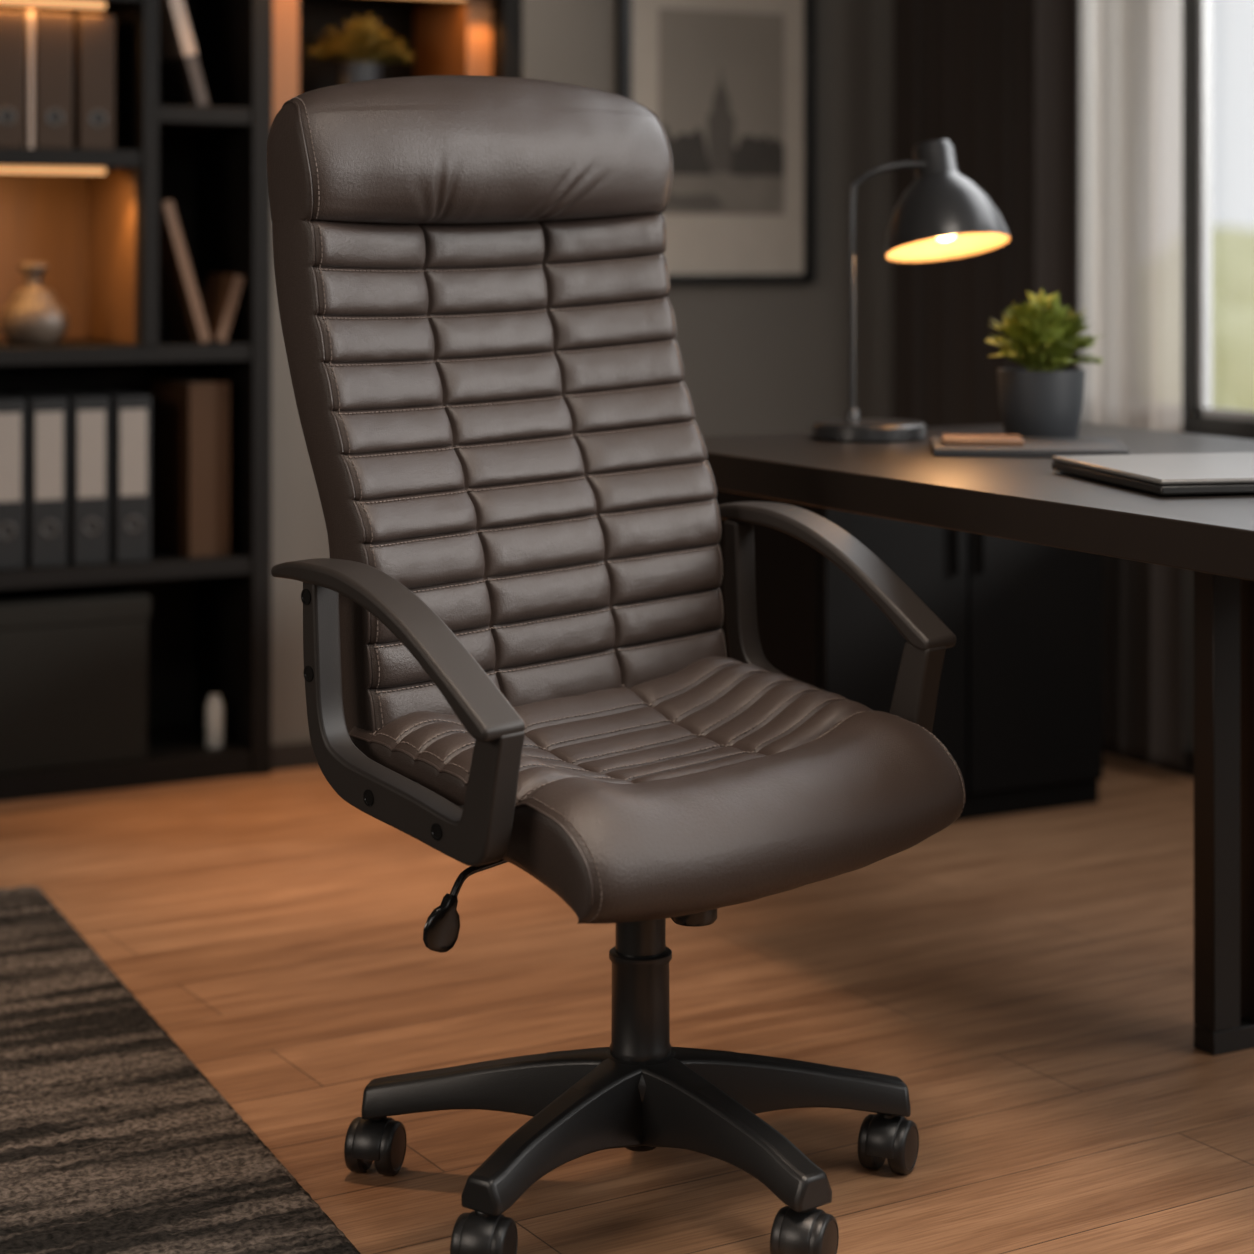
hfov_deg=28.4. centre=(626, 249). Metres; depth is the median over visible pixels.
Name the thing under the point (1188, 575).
wall
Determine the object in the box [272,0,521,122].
niche shelf
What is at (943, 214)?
desk lamp
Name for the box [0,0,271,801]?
bookcase
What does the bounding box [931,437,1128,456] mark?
notebook
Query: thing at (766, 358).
wall
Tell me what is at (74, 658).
storage box
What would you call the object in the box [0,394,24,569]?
ring binder
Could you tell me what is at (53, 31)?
ring binder
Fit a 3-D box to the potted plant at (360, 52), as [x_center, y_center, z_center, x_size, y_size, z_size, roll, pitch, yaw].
[-0.550,-0.356,5.124,0.220,0.264,0.222,0,0,2]
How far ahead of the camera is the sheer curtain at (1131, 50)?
4.88 m
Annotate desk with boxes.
[703,423,1253,1055]
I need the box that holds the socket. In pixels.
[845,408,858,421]
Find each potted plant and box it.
[307,13,414,84]
[986,289,1103,437]
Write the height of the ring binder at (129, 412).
0.320 m
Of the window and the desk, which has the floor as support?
the desk
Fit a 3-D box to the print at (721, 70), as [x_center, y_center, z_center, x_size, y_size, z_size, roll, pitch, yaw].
[0.206,-0.297,5.371,0.313,0.440,0.002,0,0,-28]
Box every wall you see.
[272,0,892,743]
[1183,569,1193,749]
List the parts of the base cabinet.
door, handle, handle, door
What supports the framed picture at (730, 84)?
attached to the wall at (766, 358)
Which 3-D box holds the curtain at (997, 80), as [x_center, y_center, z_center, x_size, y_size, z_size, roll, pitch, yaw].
[0.733,-0.212,5.161,0.088,2.420,0.622,0,0,-28]
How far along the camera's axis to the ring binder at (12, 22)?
4.65 m
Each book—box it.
[24,10,33,147]
[152,377,229,557]
[159,0,209,105]
[159,200,211,343]
[201,273,245,342]
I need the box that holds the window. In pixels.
[1182,0,1253,439]
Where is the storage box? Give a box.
[0,582,150,773]
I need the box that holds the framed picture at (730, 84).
[616,0,815,283]
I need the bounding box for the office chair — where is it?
[267,75,965,1253]
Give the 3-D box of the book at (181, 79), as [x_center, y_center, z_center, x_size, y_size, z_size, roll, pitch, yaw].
[-0.901,-0.415,4.894,0.099,0.272,0.191,0,0,-28]
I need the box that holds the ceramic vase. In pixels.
[0,263,67,345]
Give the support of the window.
in the wall at (1188, 575)
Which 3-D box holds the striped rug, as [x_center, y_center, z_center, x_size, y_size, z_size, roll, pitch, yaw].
[-1.300,1.019,1.724,2.550,0.014,3.810,0,0,-25]
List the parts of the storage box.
lid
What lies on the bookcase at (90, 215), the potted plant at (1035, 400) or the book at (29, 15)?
the book at (29, 15)
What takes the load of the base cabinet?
on the floor
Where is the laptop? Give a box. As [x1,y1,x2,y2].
[1052,452,1253,494]
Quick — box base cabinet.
[716,490,1102,821]
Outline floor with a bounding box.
[0,753,1253,1253]
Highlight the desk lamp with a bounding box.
[811,140,1010,442]
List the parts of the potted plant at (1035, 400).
pot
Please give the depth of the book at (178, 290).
4.83 m
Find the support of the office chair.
on the floor
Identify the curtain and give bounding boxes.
[892,0,1079,427]
[1080,0,1181,432]
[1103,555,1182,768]
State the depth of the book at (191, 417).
4.86 m
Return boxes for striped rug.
[0,885,360,1253]
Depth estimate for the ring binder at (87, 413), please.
4.72 m
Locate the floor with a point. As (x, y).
(1027, 978)
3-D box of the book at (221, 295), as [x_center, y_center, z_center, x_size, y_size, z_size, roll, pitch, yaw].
[-0.813,0.115,4.925,0.062,0.136,0.160,0,0,-28]
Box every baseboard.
[272,740,318,770]
[1103,748,1193,777]
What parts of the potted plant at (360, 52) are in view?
pot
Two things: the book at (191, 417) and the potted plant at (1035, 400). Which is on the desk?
the potted plant at (1035, 400)
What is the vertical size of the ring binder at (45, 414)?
0.320 m
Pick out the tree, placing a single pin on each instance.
(1232, 247)
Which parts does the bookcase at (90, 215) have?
panel, shelf, shelf, panel, lined panel, shelf, shelf, shelf, panel, shelf, panel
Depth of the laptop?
2.92 m
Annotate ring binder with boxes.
[0,10,24,147]
[0,391,66,567]
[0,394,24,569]
[34,12,72,148]
[37,390,108,565]
[72,13,115,149]
[78,389,150,562]
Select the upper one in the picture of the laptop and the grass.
the grass
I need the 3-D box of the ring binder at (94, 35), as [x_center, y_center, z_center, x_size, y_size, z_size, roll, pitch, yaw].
[-1.073,-0.321,4.848,0.072,0.259,0.272,0,0,-28]
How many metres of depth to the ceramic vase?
4.73 m
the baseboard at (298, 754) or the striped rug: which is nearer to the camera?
the striped rug
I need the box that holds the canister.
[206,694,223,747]
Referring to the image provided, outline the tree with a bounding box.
[1212,226,1253,307]
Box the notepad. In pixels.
[941,434,1023,445]
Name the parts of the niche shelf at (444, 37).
panel, panel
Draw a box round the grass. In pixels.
[1212,292,1253,410]
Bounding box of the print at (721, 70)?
[659,8,783,214]
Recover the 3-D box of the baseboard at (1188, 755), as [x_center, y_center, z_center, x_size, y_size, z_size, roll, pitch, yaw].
[2.195,1.002,2.778,0.015,0.052,6.445,0,0,-28]

